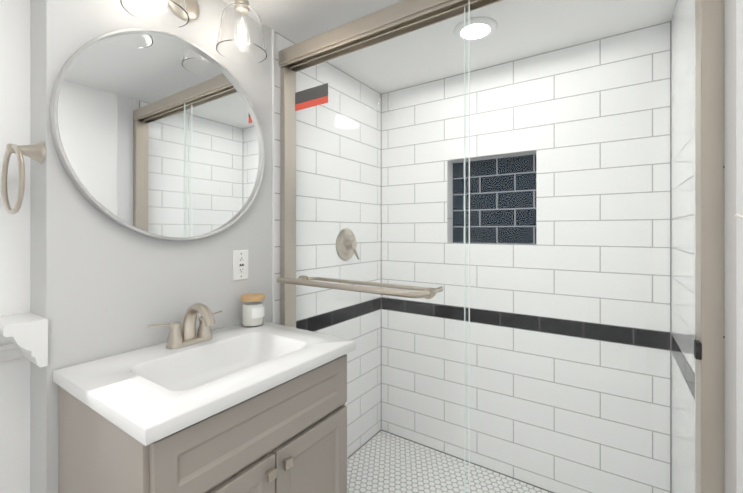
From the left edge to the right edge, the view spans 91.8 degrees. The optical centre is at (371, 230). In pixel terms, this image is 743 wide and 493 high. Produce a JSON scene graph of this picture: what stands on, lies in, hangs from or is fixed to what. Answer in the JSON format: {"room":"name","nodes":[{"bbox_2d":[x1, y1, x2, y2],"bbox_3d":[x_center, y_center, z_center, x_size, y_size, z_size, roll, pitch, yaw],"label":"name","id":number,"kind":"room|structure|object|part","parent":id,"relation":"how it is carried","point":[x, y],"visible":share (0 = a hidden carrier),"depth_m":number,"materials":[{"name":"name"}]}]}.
{"room":"bathroom","nodes":[
{"label":"bathroom","id":0,"kind":"room"},
{"bbox_2d":[0,0,29,492],"bbox_3d":[-1.500,0.210,0.387,0.001,2.280,1.684,0,0,34],"label":"wall","id":1,"kind":"structure","parent":0,"point":[14,246],"depth_m":1.06,"materials":[{"name":"white paint"}]},
{"bbox_2d":[0,312,47,366],"bbox_3d":[-1.432,0.309,0.342,0.162,0.128,1.683,0,0,34],"label":"trim","id":2,"kind":"structure","parent":1,"relation":"attached to","point":[22,335],"depth_m":0.98,"materials":[{"name":"white"}]},
{"bbox_2d":[30,0,46,492],"bbox_3d":[-0.967,0.210,1.043,0.150,2.280,0.001,0,0,34],"label":"wall","id":3,"kind":"structure","parent":0,"point":[38,70],"depth_m":1.04,"materials":[{"name":"grey paint"}]},
{"bbox_2d":[1,142,45,214],"bbox_3d":[-0.954,-0.148,0.992,0.188,0.208,0.075,0,0,34],"label":"towel ring","id":4,"kind":"object","parent":3,"relation":"attached to","point":[36,152],"visible":1,"depth_m":0.99,"materials":[{"name":"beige metal"}]},
{"bbox_2d":[46,0,271,492],"bbox_3d":[-0.680,0.210,1.335,0.001,2.280,0.804,0,0,34],"label":"wall","id":5,"kind":"structure","parent":0,"point":[113,287],"depth_m":1.16,"materials":[{"name":"grey paint"}]},
{"bbox_2d":[49,28,264,239],"bbox_3d":[-0.685,-0.328,1.298,0.031,0.724,0.724,0,0,34],"label":"round mirror","id":6,"kind":"object","parent":5,"relation":"attached to","point":[157,134],"visible":0.96,"depth_m":1.23,"materials":[{"name":"silver metal"}]},
{"bbox_2d":[120,0,266,63],"bbox_3d":[-0.598,-0.788,1.255,0.228,0.218,0.493,0,0,34],"label":"sconce","id":7,"kind":"object","parent":5,"relation":"attached to","point":[240,39],"visible":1,"depth_m":1.30,"materials":[{"name":"clear glass"}]},
{"bbox_2d":[233,250,247,280],"bbox_3d":[-0.551,0.144,1.519,0.010,0.125,0.074,0,0,34],"label":"outlet","id":8,"kind":"object","parent":5,"relation":"attached to","point":[240,264],"visible":1,"depth_m":1.51,"materials":[{"name":"white plastic"}]},
{"bbox_2d":[272,29,274,322],"bbox_3d":[-0.454,0.210,1.662,0.009,2.280,0.008,0,0,34],"label":"trim","id":9,"kind":"structure","parent":5,"relation":"attached to","point":[273,175],"depth_m":1.66,"materials":[{"name":"white"}]},
{"bbox_2d":[275,32,380,457],"bbox_3d":[-0.195,0.210,2.055,0.001,2.280,0.932,0,0,34],"label":"wall tiles","id":10,"kind":"structure","parent":5,"relation":"attached to","point":[322,212],"depth_m":2.09,"materials":[{"name":"white tile"}]},
{"bbox_2d":[336,228,359,260],"bbox_3d":[-0.122,0.080,2.103,0.072,0.190,0.190,0,0,34],"label":"shower valve","id":11,"kind":"object","parent":10,"relation":"attached to","point":[347,240],"depth_m":2.08,"materials":[{"name":"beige metal"}]},
{"bbox_2d":[347,430,550,492],"bbox_3d":[-0.316,1.350,0.636,1.685,0.001,3.420,0,0,34],"label":"floor","id":12,"kind":"structure","parent":0,"point":[397,484],"depth_m":2.00,"materials":[{"name":"tile"}]},
{"bbox_2d":[53,321,355,492],"bbox_3d":[-0.474,0.870,1.146,0.546,0.960,0.695,0,0,34],"label":"bathroom vanity","id":13,"kind":"object","parent":12,"relation":"on","point":[238,408],"visible":1,"depth_m":0.97,"materials":[{"name":"painted wood"},{"name":"cultured marble"},{"name":"brushed nickel"}]},
{"bbox_2d":[148,303,221,348],"bbox_3d":[-0.587,0.317,1.222,0.160,0.144,0.260,0,0,34],"label":"faucet","id":14,"kind":"object","parent":13,"relation":"on","point":[184,337],"visible":1,"depth_m":1.22,"materials":[{"name":"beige metal"}]},
{"bbox_2d":[240,293,264,326],"bbox_3d":[-0.493,0.328,1.494,0.097,0.123,0.097,0,0,34],"label":"candle","id":15,"kind":"object","parent":13,"relation":"on","point":[253,312],"visible":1,"depth_m":1.46,"materials":[{"name":"white wax"}]},
{"bbox_2d":[223,0,676,93],"bbox_3d":[-0.316,-0.930,0.636,1.685,0.001,3.420,0,0,34],"label":"ceiling","id":16,"kind":"structure","parent":0,"point":[296,21],"depth_m":1.66,"materials":[{"name":"white paint"}]},
{"bbox_2d":[454,17,496,41],"bbox_3d":[0.477,-0.923,1.657,0.194,0.014,0.194,0,0,34],"label":"recessed light","id":17,"kind":"object","parent":16,"relation":"in","point":[492,24],"depth_m":1.64,"materials":[{"name":"white"}]},
{"bbox_3d":[0.477,-0.919,1.657,0.126,0.001,0.126,0,0,34],"label":"recessed ceiling light lens in the shower","id":18,"kind":"part","parent":17,"relation":"part of","materials":[{"name":"white plastic"}]},
{"bbox_2d":[381,21,669,492],"bbox_3d":[0.695,0.210,2.017,1.520,2.280,0.001,0,0,34],"label":"wall tile","id":19,"kind":"structure","parent":0,"point":[549,283],"depth_m":1.87,"materials":[{"name":"white tile"}]},
{"bbox_2d":[447,150,535,244],"bbox_3d":[0.690,-0.176,2.075,0.497,0.501,0.090,0,0,34],"label":"wall niche","id":20,"kind":"object","parent":19,"relation":"in","point":[526,187],"depth_m":2.11,"materials":[{"name":"black tile"}]},
{"bbox_2d":[348,21,670,492],"bbox_3d":[0.474,0.210,1.688,1.520,2.280,0.792,0,0,34],"label":"trim","id":21,"kind":"structure","parent":19,"relation":"attached to","point":[670,322],"depth_m":1.59,"materials":[{"name":"grey"}]},
{"bbox_2d":[671,0,694,492],"bbox_3d":[1.086,0.210,1.237,0.001,2.280,0.857,0,0,34],"label":"wall tiles","id":22,"kind":"structure","parent":0,"point":[683,296],"depth_m":1.31,"materials":[{"name":"white tile"}]},
{"label":"wall","id":23,"kind":"structure","parent":0,"visible":0},
{"bbox_2d":[724,0,742,492],"bbox_3d":[0.804,0.210,0.800,0.010,2.280,0.100,0,0,34],"label":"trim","id":24,"kind":"structure","parent":23,"relation":"attached to","point":[733,246],"depth_m":0.78,"materials":[{"name":"white stone"}]},
{"bbox_2d":[735,213,742,223],"bbox_3d":[0.709,-0.022,0.675,0.030,0.114,0.116,0,0,34],"label":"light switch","id":25,"kind":"object","parent":23,"relation":"attached to","point":[739,215],"visible":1,"depth_m":0.70,"materials":[{"name":"white plastic"}]},
{"bbox_3d":[0.217,1.310,1.305,1.520,0.080,0.130,0,0,34],"label":"sill","id":26,"kind":"structure","parent":0,"visible":0},
{"bbox_2d":[278,0,723,492],"bbox_3d":[0.221,0.210,1.299,1.533,2.120,0.086,0,0,34],"label":"shower door","id":27,"kind":"structure","parent":26,"relation":"on","point":[401,18],"depth_m":1.05,"materials":[{"name":"clear glass"}]},
{"bbox_2d":[295,83,327,104],"bbox_3d":[-0.271,-0.612,1.612,0.200,0.055,0.001,0,0,34],"label":"sticker","id":28,"kind":"object","parent":27,"relation":"attached to","point":[313,93],"visible":1,"depth_m":1.61,"materials":[{"name":"grey"}]},
{"bbox_2d":[295,96,327,110],"bbox_3d":[-0.271,-0.570,1.612,0.200,0.030,0.001,0,0,34],"label":"sticker","id":29,"kind":"object","parent":27,"relation":"attached to","point":[312,103],"visible":1,"depth_m":1.61,"materials":[{"name":"red"}]},
{"bbox_2d":[277,275,443,298],"bbox_3d":[-0.072,0.223,1.498,0.736,0.042,0.184,0,0,34],"label":"door towel bar","id":30,"kind":"object","parent":27,"relation":"attached to","point":[422,292],"visible":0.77,"depth_m":1.41,"materials":[{"name":"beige metal"}]},
{"bbox_3d":[-0.032,0.218,1.456,0.871,2.015,0.008,0,0,34],"label":"glass","id":31,"kind":"part","parent":27,"relation":"part of","materials":[{"name":"clear glass"}]},
{"bbox_2d":[464,6,464,492],"bbox_3d":[0.325,0.218,1.252,0.002,2.015,0.008,0,0,34],"label":"shower door glass edge","id":32,"kind":"object","parent":27,"relation":"attached to","point":[464,6],"depth_m":1.25,"materials":[{"name":"white"}]},
{"bbox_2d":[469,0,469,492],"bbox_3d":[0.330,0.217,1.213,0.002,2.015,0.008,0,0,34],"label":"shower door glass edge","id":33,"kind":"object","parent":27,"relation":"attached to","point":[469,248],"depth_m":1.21,"materials":[{"name":"white"}]},
{"bbox_3d":[0.575,0.217,1.084,0.602,2.015,0.008,0,0,34],"label":"glass","id":34,"kind":"part","parent":27,"relation":"part of","materials":[{"name":"clear glass"}]},
{"bbox_2d":[694,340,700,359],"bbox_3d":[0.795,0.290,0.877,0.010,0.040,0.026,0,0,34],"label":"bumper cover","id":35,"kind":"object","parent":27,"relation":"attached to","point":[697,349],"visible":0.93,"depth_m":0.87,"materials":[{"name":"grey"}]}
]}

